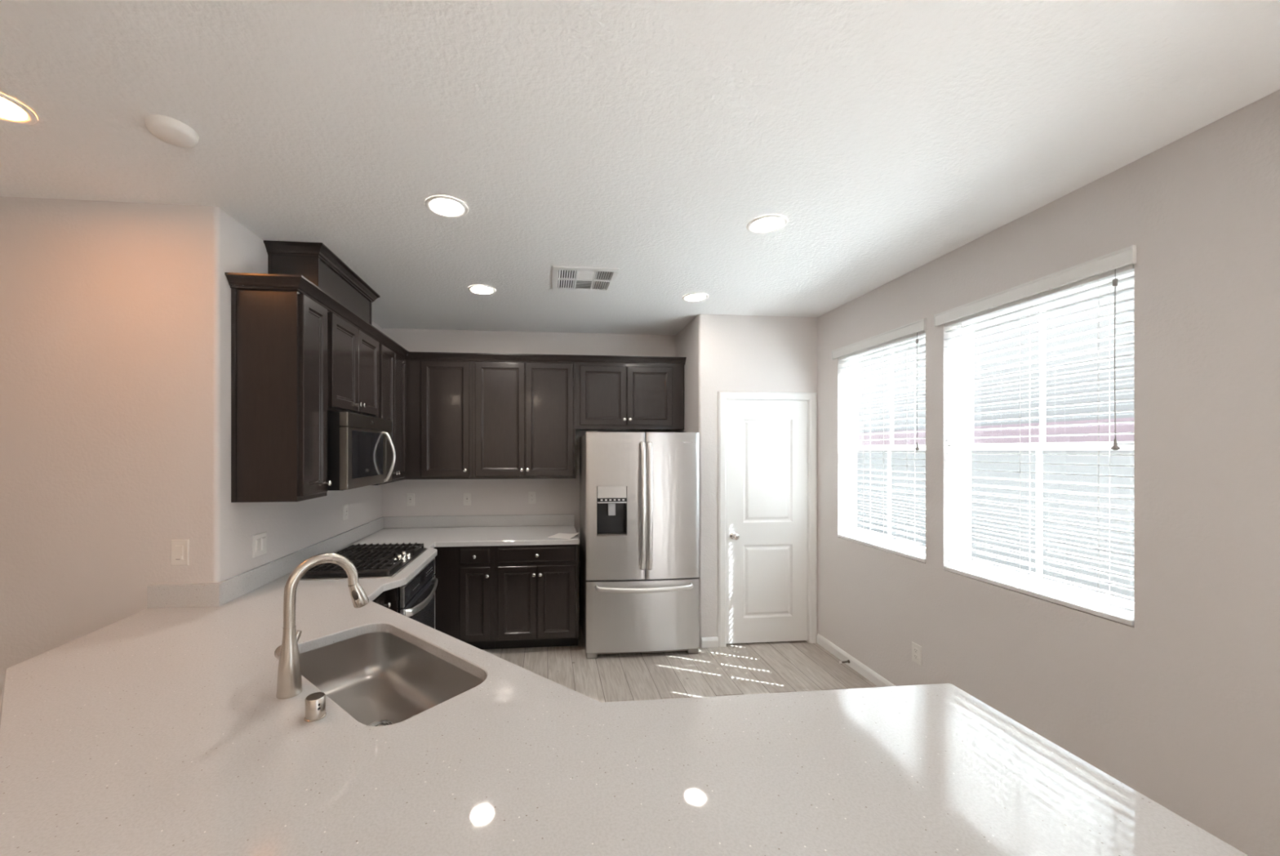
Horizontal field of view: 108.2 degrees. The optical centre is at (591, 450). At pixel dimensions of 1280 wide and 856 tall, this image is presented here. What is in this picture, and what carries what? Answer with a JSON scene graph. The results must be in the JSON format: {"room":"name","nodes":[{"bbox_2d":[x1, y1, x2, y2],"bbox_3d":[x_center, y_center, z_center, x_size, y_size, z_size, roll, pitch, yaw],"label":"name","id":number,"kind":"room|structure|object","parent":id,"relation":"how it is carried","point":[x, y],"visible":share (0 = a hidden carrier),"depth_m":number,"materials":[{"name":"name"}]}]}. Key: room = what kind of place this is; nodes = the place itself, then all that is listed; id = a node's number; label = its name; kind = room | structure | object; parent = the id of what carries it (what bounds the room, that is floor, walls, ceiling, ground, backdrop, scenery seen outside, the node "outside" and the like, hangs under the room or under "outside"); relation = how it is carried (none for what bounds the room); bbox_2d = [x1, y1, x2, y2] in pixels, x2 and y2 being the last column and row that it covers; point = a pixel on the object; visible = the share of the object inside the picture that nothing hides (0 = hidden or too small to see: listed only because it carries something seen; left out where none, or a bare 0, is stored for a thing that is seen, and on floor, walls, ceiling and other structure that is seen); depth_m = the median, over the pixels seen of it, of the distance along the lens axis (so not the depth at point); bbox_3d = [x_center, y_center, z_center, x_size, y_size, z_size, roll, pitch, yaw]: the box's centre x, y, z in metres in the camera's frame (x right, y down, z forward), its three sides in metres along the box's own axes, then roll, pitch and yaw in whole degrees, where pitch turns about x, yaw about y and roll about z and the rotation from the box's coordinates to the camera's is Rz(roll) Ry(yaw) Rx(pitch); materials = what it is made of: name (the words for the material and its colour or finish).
{"room":"kitchen","nodes":[
{"label":"kitchen","id":0,"kind":"room"},
{"bbox_2d":[0,195,382,708],"bbox_3d":[-3.568,0.250,3.115,3.486,2.744,2.323,0,0,-5],"label":"wall","id":1,"kind":"structure","parent":0,"point":[115,317],"depth_m":2.08,"materials":[{"name":"white paint"}]},
{"bbox_2d":[171,538,189,564],"bbox_3d":[-1.879,0.466,2.102,0.074,0.118,0.013,0,0,-5],"label":"dimmer switch","id":2,"kind":"object","parent":1,"relation":"attached to","point":[180,547],"visible":1,"depth_m":2.10,"materials":[{"name":"white plastic"}]},
{"bbox_2d":[146,582,222,608],"bbox_3d":[-1.852,0.660,2.101,0.303,0.103,0.020,0,0,-5],"label":"backsplash","id":3,"kind":"structure","parent":1,"relation":"attached to","point":[188,594],"depth_m":2.09,"materials":[{"name":"stone"}]},
{"bbox_2d":[252,531,266,557],"bbox_3d":[-1.746,0.495,2.431,0.010,0.116,0.114,0,0,-5],"label":"light switch","id":4,"kind":"object","parent":1,"relation":"attached to","point":[260,540],"visible":1,"depth_m":2.42,"materials":[{"name":"white plastic"}]},
{"bbox_2d":[231,288,332,502],"bbox_3d":[-1.571,-0.272,2.383,0.349,1.043,0.308,0,0,-5],"label":"upper cabinet","id":5,"kind":"object","parent":1,"relation":"attached to","point":[279,337],"visible":1,"depth_m":2.24,"materials":[{"name":"brown wood"}]},
{"bbox_2d":[224,272,686,364],"bbox_3d":[-0.440,-0.807,3.177,2.750,0.060,1.765,0,0,-5],"label":"trim","id":6,"kind":"structure","parent":5,"relation":"attached to","point":[300,283],"depth_m":3.38,"materials":[{"name":"brown wood"}]},
{"bbox_2d":[217,516,383,604],"bbox_3d":[-1.813,0.660,3.183,0.020,0.103,2.126,0,0,-5],"label":"backsplash","id":7,"kind":"structure","parent":1,"relation":"attached to","point":[233,587],"depth_m":2.64,"materials":[{"name":"stone"}]},
{"bbox_2d":[343,503,348,519],"bbox_3d":[-1.845,0.462,3.466,0.009,0.116,0.072,0,0,-5],"label":"wall outlet","id":8,"kind":"object","parent":1,"relation":"attached to","point":[345,505],"visible":1,"depth_m":3.46,"materials":[{"name":"white plastic"}]},
{"bbox_2d":[345,506,347,515],"bbox_3d":[-1.843,0.462,3.466,0.003,0.066,0.033,0,0,-5],"label":"receptacle","id":9,"kind":"object","parent":8,"relation":"attached to","point":[346,508],"depth_m":3.46,"materials":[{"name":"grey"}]},
{"bbox_2d":[327,310,378,417],"bbox_3d":[-1.621,-0.508,2.916,0.349,0.570,0.762,0,0,-5],"label":"upper cabinet","id":10,"kind":"object","parent":1,"relation":"attached to","point":[353,355],"visible":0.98,"depth_m":2.83,"materials":[{"name":"brown wood"}]},
{"bbox_2d":[263,240,380,324],"bbox_3d":[-1.646,-0.959,2.908,0.300,0.327,0.863,0,0,-5],"label":"duct cover","id":11,"kind":"object","parent":10,"relation":"on","point":[314,261],"visible":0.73,"depth_m":2.59,"materials":[{"name":"brown wood"}]},
{"bbox_2d":[327,411,395,490],"bbox_3d":[-1.559,0.004,2.927,0.474,0.440,0.742,0,0,-5],"label":"microwave","id":12,"kind":"object","parent":10,"relation":"attached to","point":[360,447],"visible":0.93,"depth_m":2.70,"materials":[{"name":"silver metal"}]},
{"bbox_2d":[372,342,406,484],"bbox_3d":[-1.703,-0.272,3.776,0.349,1.043,0.964,0,0,-5],"label":"upper cabinet","id":13,"kind":"object","parent":1,"relation":"attached to","point":[392,366],"visible":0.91,"depth_m":3.63,"materials":[{"name":"brown wood"}]},
{"bbox_2d":[382,328,675,619],"bbox_3d":[-0.559,0.249,4.431,2.754,2.744,0.120,0,0,-5],"label":"wall","id":14,"kind":"structure","parent":0,"point":[489,496],"depth_m":4.35,"materials":[{"name":"white paint"}]},
{"bbox_2d":[406,493,414,506],"bbox_3d":[-1.674,0.455,4.259,0.072,0.116,0.009,0,0,-5],"label":"wall outlet","id":15,"kind":"object","parent":14,"relation":"attached to","point":[410,496],"visible":1,"depth_m":4.26,"materials":[{"name":"white plastic"}]},
{"bbox_2d":[408,495,412,502],"bbox_3d":[-1.673,0.455,4.257,0.033,0.066,0.003,0,0,-5],"label":"receptacle","id":16,"kind":"object","parent":15,"relation":"attached to","point":[410,497],"depth_m":4.26,"materials":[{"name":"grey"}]},
{"bbox_2d":[405,359,472,479],"bbox_3d":[-1.329,-0.272,4.112,0.561,1.043,0.366,0,0,-5],"label":"upper cabinet","id":17,"kind":"object","parent":14,"relation":"attached to","point":[439,393],"visible":0.98,"depth_m":3.97,"materials":[{"name":"brown wood"}]},
{"bbox_2d":[462,492,471,505],"bbox_3d":[-1.163,0.455,4.308,0.072,0.116,0.009,0,0,-5],"label":"wall outlet","id":18,"kind":"object","parent":14,"relation":"attached to","point":[467,495],"visible":1,"depth_m":4.31,"materials":[{"name":"white plastic"}]},
{"bbox_2d":[465,495,468,502],"bbox_3d":[-1.163,0.455,4.306,0.033,0.066,0.003,0,0,-5],"label":"receptacle","id":19,"kind":"object","parent":18,"relation":"attached to","point":[466,496],"depth_m":4.30,"materials":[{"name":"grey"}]},
{"bbox_2d":[383,513,574,528],"bbox_3d":[-1.034,0.659,4.315,1.745,0.103,0.020,0,0,-5],"label":"backsplash","id":20,"kind":"structure","parent":14,"relation":"attached to","point":[509,519],"depth_m":4.30,"materials":[{"name":"stone"}]},
{"bbox_2d":[472,360,575,479],"bbox_3d":[-0.601,-0.272,4.181,0.900,1.043,0.366,0,0,-5],"label":"upper cabinet","id":21,"kind":"object","parent":14,"relation":"attached to","point":[524,412],"visible":1,"depth_m":4.03,"materials":[{"name":"brown wood"}]},
{"bbox_2d":[528,490,536,503],"bbox_3d":[-0.564,0.445,4.365,0.072,0.116,0.008,0,0,-5],"label":"wall outlet","id":22,"kind":"object","parent":14,"relation":"attached to","point":[531,495],"visible":1,"depth_m":4.36,"materials":[{"name":"white plastic"}]},
{"bbox_2d":[575,362,684,430],"bbox_3d":[0.338,-0.493,4.271,0.983,0.603,0.366,0,0,-5],"label":"upper cabinet","id":23,"kind":"object","parent":14,"relation":"attached to","point":[609,396],"visible":0.99,"depth_m":4.12,"materials":[{"name":"brown wood"}]},
{"bbox_2d":[0,0,1279,334],"bbox_3d":[-1.412,-1.182,0.318,7.650,0.120,8.300,0,0,-5],"label":"ceiling","id":24,"kind":"structure","parent":0,"point":[644,140],"depth_m":1.60,"materials":[{"name":"white paint"}]},
{"bbox_2d":[0,92,37,124],"bbox_3d":[-1.940,-1.118,1.491,0.191,0.007,0.191,0,0,-5],"label":"recessed light","id":25,"kind":"object","parent":24,"relation":"in","point":[11,111],"visible":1,"depth_m":1.53,"materials":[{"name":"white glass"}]},
{"bbox_2d":[144,114,199,147],"bbox_3d":[-1.464,-1.107,1.611,0.142,0.030,0.142,0,0,-5],"label":"smoke detector","id":26,"kind":"object","parent":24,"relation":"attached to","point":[171,131],"visible":1,"depth_m":1.59,"materials":[{"name":"white plastic"}]},
{"bbox_2d":[425,195,468,217],"bbox_3d":[-0.668,-1.119,2.127,0.191,0.007,0.191,0,0,-5],"label":"recessed light","id":27,"kind":"object","parent":24,"relation":"in","point":[446,206],"visible":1,"depth_m":2.12,"materials":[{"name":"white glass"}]},
{"bbox_2d":[467,284,496,294],"bbox_3d":[-0.766,-1.119,3.223,0.191,0.007,0.191,0,0,-5],"label":"recessed light","id":28,"kind":"object","parent":24,"relation":"in","point":[477,289],"visible":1,"depth_m":3.21,"materials":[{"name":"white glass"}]},
{"bbox_2d":[551,266,619,292],"bbox_3d":[-0.052,-1.118,3.026,0.410,0.010,0.405,0,0,-5],"label":"ceiling vent","id":29,"kind":"object","parent":24,"relation":"in","point":[564,277],"visible":1,"depth_m":3.00,"materials":[{"name":"white metal"}]},
{"bbox_2d":[558,280,573,288],"bbox_3d":[-0.172,-1.117,3.102,0.104,0.008,0.164,0,0,-5],"label":"grille","id":30,"kind":"object","parent":29,"relation":"attached to","point":[562,284],"depth_m":3.12,"materials":[{"name":"white metal"}]},
{"bbox_2d":[559,270,575,279],"bbox_3d":[-0.155,-1.117,2.931,0.104,0.008,0.150,0,0,-5],"label":"grille","id":31,"kind":"object","parent":29,"relation":"attached to","point":[563,274],"depth_m":2.94,"materials":[{"name":"white metal"}]},
{"bbox_2d":[575,280,592,288],"bbox_3d":[-0.055,-1.117,3.113,0.104,0.008,0.153,0,0,-5],"label":"grille","id":32,"kind":"object","parent":29,"relation":"attached to","point":[579,284],"depth_m":3.12,"materials":[{"name":"white metal"}]},
{"bbox_2d":[577,271,595,279],"bbox_3d":[-0.039,-1.117,2.942,0.104,0.008,0.140,0,0,-5],"label":"grille","id":33,"kind":"object","parent":29,"relation":"attached to","point":[581,275],"depth_m":2.95,"materials":[{"name":"white metal"}]},
{"bbox_2d":[592,280,608,289],"bbox_3d":[0.061,-1.117,3.124,0.098,0.009,0.164,0,0,-5],"label":"grille","id":34,"kind":"object","parent":29,"relation":"attached to","point":[597,285],"depth_m":3.13,"materials":[{"name":"white metal"}]},
{"bbox_2d":[595,271,613,280],"bbox_3d":[0.077,-1.117,2.953,0.098,0.009,0.150,0,0,-5],"label":"grille","id":35,"kind":"object","parent":29,"relation":"attached to","point":[599,275],"depth_m":2.96,"materials":[{"name":"white metal"}]},
{"bbox_2d":[681,293,708,302],"bbox_3d":[0.760,-1.119,3.385,0.191,0.007,0.191,0,0,-5],"label":"recessed light","id":36,"kind":"object","parent":24,"relation":"in","point":[692,297],"visible":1,"depth_m":3.38,"materials":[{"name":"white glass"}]},
{"bbox_2d":[746,213,787,234],"bbox_3d":[0.870,-1.119,2.290,0.191,0.007,0.191,0,0,-5],"label":"recessed light","id":37,"kind":"object","parent":24,"relation":"in","point":[766,224],"visible":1,"depth_m":2.28,"materials":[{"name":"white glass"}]},
{"bbox_2d":[481,619,877,702],"bbox_3d":[-1.242,1.672,0.385,7.600,0.100,8.200,0,0,-5],"label":"floor","id":38,"kind":"structure","parent":0,"point":[796,665],"depth_m":3.42,"materials":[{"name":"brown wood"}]},
{"bbox_2d":[373,591,391,607],"bbox_3d":[-1.412,1.185,2.361,0.658,0.871,0.343,0,0,-5],"label":"base cabinet","id":39,"kind":"object","parent":38,"relation":"on","point":[380,599],"visible":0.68,"depth_m":2.49,"materials":[{"name":"brown wood"}]},
{"bbox_2d":[383,586,398,612],"bbox_3d":[-1.456,1.185,2.925,0.677,0.871,0.788,0,0,-5],"label":"base cabinet","id":40,"kind":"object","parent":38,"relation":"on","point":[392,594],"visible":0.02,"depth_m":2.56,"materials":[{"name":"brown wood"}]},
{"bbox_2d":[398,557,438,628],"bbox_3d":[-1.359,1.129,2.935,0.649,0.725,0.732,0,0,-5],"label":"wall oven","id":41,"kind":"object","parent":40,"relation":"in","point":[416,598],"visible":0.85,"depth_m":2.93,"materials":[{"name":"black glass"}]},
{"bbox_2d":[433,545,494,648],"bbox_3d":[-1.047,1.185,3.961,0.474,0.871,0.718,0,0,-5],"label":"base cabinet","id":42,"kind":"object","parent":38,"relation":"on","point":[464,590],"visible":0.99,"depth_m":3.65,"materials":[{"name":"brown wood"}]},
{"bbox_2d":[493,543,578,648],"bbox_3d":[-0.472,1.185,4.016,0.680,0.871,0.718,0,0,-5],"label":"base cabinet","id":43,"kind":"object","parent":38,"relation":"on","point":[536,586],"visible":0.99,"depth_m":3.69,"materials":[{"name":"brown wood"}]},
{"bbox_2d":[579,431,699,657],"bbox_3d":[0.373,0.735,3.966,0.905,1.772,0.864,0,0,-5],"label":"refrigerator","id":44,"kind":"object","parent":38,"relation":"on","point":[639,491],"visible":1,"depth_m":3.60,"materials":[{"name":"grey metal"}]},
{"bbox_3d":[-0.381,1.185,1.368,2.900,0.871,1.815,0,0,-5],"label":"cabinet","id":45,"kind":"object","parent":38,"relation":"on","visible":0},
{"bbox_2d":[0,513,1248,855],"bbox_3d":[-0.502,0.679,2.275,3.028,0.141,4.181,0,0,-5],"label":"countertop","id":46,"kind":"structure","parent":45,"relation":"on","point":[162,728],"depth_m":1.06,"materials":[{"name":"stone"}]},
{"bbox_2d":[304,691,326,721],"bbox_3d":[-0.739,0.684,1.234,0.051,0.055,0.051,0,0,-5],"label":"air gap","id":47,"kind":"object","parent":46,"relation":"on","point":[315,702],"visible":1,"depth_m":1.22,"materials":[{"name":"silver metal"}]},
{"bbox_2d":[274,552,368,698],"bbox_3d":[-0.836,0.514,1.438,0.098,0.394,0.262,0,0,39],"label":"faucet","id":48,"kind":"object","parent":46,"relation":"on","point":[289,681],"visible":1,"depth_m":1.35,"materials":[{"name":"silver metal"}]},
{"bbox_2d":[300,542,427,579],"bbox_3d":[-1.412,0.685,2.929,0.533,0.053,0.762,0,0,-5],"label":"cooktop","id":49,"kind":"object","parent":46,"relation":"in","point":[371,560],"visible":0.85,"depth_m":2.80,"materials":[{"name":"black metal"}]},
{"bbox_2d":[299,631,484,725],"bbox_3d":[-0.714,0.841,1.551,0.802,0.182,0.434,0,0,39],"label":"sink","id":50,"kind":"object","parent":46,"relation":"in","point":[380,678],"visible":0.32,"depth_m":1.76,"materials":[{"name":"silver metal"}]},
{"bbox_2d":[548,532,578,538],"bbox_3d":[-0.228,0.700,3.827,0.200,0.020,0.216,0,0,22],"label":"paper sheet","id":51,"kind":"object","parent":46,"relation":"on","point":[565,535],"visible":1,"depth_m":3.81,"materials":[{"name":"white paper"}]},
{"bbox_2d":[675,314,817,646],"bbox_3d":[1.356,0.249,4.273,1.028,2.744,0.850,0,0,-5],"label":"wall","id":52,"kind":"structure","parent":0,"point":[722,352],"depth_m":3.83,"materials":[{"name":"white paint"}]},
{"bbox_2d":[701,636,718,647],"bbox_3d":[0.975,1.581,3.803,0.140,0.080,0.014,0,0,-5],"label":"baseboard","id":53,"kind":"structure","parent":52,"relation":"attached to","point":[706,642],"depth_m":3.80,"materials":[{"name":"white paint"}]},
{"bbox_2d":[717,391,816,646],"bbox_3d":[1.469,0.567,3.876,0.856,2.108,0.162,0,0,-5],"label":"door","id":54,"kind":"structure","parent":52,"relation":"in","point":[766,441],"depth_m":3.87,"materials":[{"name":"white paint"}]},
{"bbox_2d":[817,89,1279,855],"bbox_3d":[2.286,0.249,0.720,0.150,2.744,8.200,0,0,-5],"label":"wall","id":55,"kind":"structure","parent":0,"point":[1180,704],"depth_m":1.73,"materials":[{"name":"white paint"}]},
{"bbox_2d":[839,659,849,662],"bbox_3d":[1.897,1.586,3.465,0.075,0.024,0.024,0,0,-5],"label":"door stop","id":56,"kind":"object","parent":55,"relation":"attached to","point":[847,660],"visible":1,"depth_m":3.46,"materials":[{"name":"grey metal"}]},
{"bbox_2d":[816,632,895,686],"bbox_3d":[2.117,1.581,1.627,0.014,0.080,4.538,0,0,-5],"label":"baseboard","id":57,"kind":"structure","parent":55,"relation":"attached to","point":[870,674],"depth_m":3.41,"materials":[{"name":"white paint"}]},
{"bbox_2d":[848,335,925,556],"bbox_3d":[2.083,-0.041,3.215,0.050,1.447,0.849,0,0,-5],"label":"window","id":58,"kind":"structure","parent":55,"relation":"in","point":[855,379],"depth_m":3.49,"materials":[{"name":"white plastic"}]},
{"bbox_2d":[831,318,926,562],"bbox_3d":[1.985,-0.058,3.225,0.076,1.473,0.903,0,0,-5],"label":"window blind","id":59,"kind":"object","parent":58,"relation":"attached to","point":[916,329],"visible":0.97,"depth_m":3.13,"materials":[{"name":"white plastic"}]},
{"bbox_2d":[911,640,921,665],"bbox_3d":[2.004,1.253,2.846,0.008,0.118,0.074,0,0,-5],"label":"wall outlet","id":60,"kind":"object","parent":55,"relation":"attached to","point":[916,648],"visible":1,"depth_m":2.84,"materials":[{"name":"white plastic"}]},
{"bbox_2d":[957,271,1133,617],"bbox_3d":[2.177,-0.038,2.235,0.050,1.453,0.867,0,0,-5],"label":"window","id":61,"kind":"structure","parent":55,"relation":"in","point":[965,449],"depth_m":2.27,"materials":[{"name":"white plastic"}]},
{"bbox_2d":[933,244,1136,625],"bbox_3d":[2.078,-0.055,2.244,0.076,1.479,0.921,0,0,-5],"label":"window blind","id":62,"kind":"object","parent":61,"relation":"attached to","point":[1121,262],"visible":0.91,"depth_m":2.13,"materials":[{"name":"white plastic"}]},
{"label":"outside","id":63,"kind":"structure","parent":0,"visible":0},
{"bbox_3d":[4.789,1.890,2.465,38.000,0.100,36.000,0,0,-5],"label":"ground","id":64,"kind":"structure","parent":63,"visible":0},
{"bbox_2d":[856,449,1133,601],"bbox_3d":[4.803,0.890,5.479,0.260,1.900,18.000,0,0,-5],"label":"fence","id":65,"kind":"object","parent":64,"relation":"on","point":[905,458],"visible":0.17,"depth_m":4.94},
{"bbox_2d":[857,281,1133,444],"bbox_3d":[9.741,-0.571,5.949,3.480,4.820,16.000,0,0,-5],"label":"house","id":66,"kind":"structure","parent":64,"relation":"on","point":[1125,394],"depth_m":8.11,"materials":[{"name":"grey paint"}]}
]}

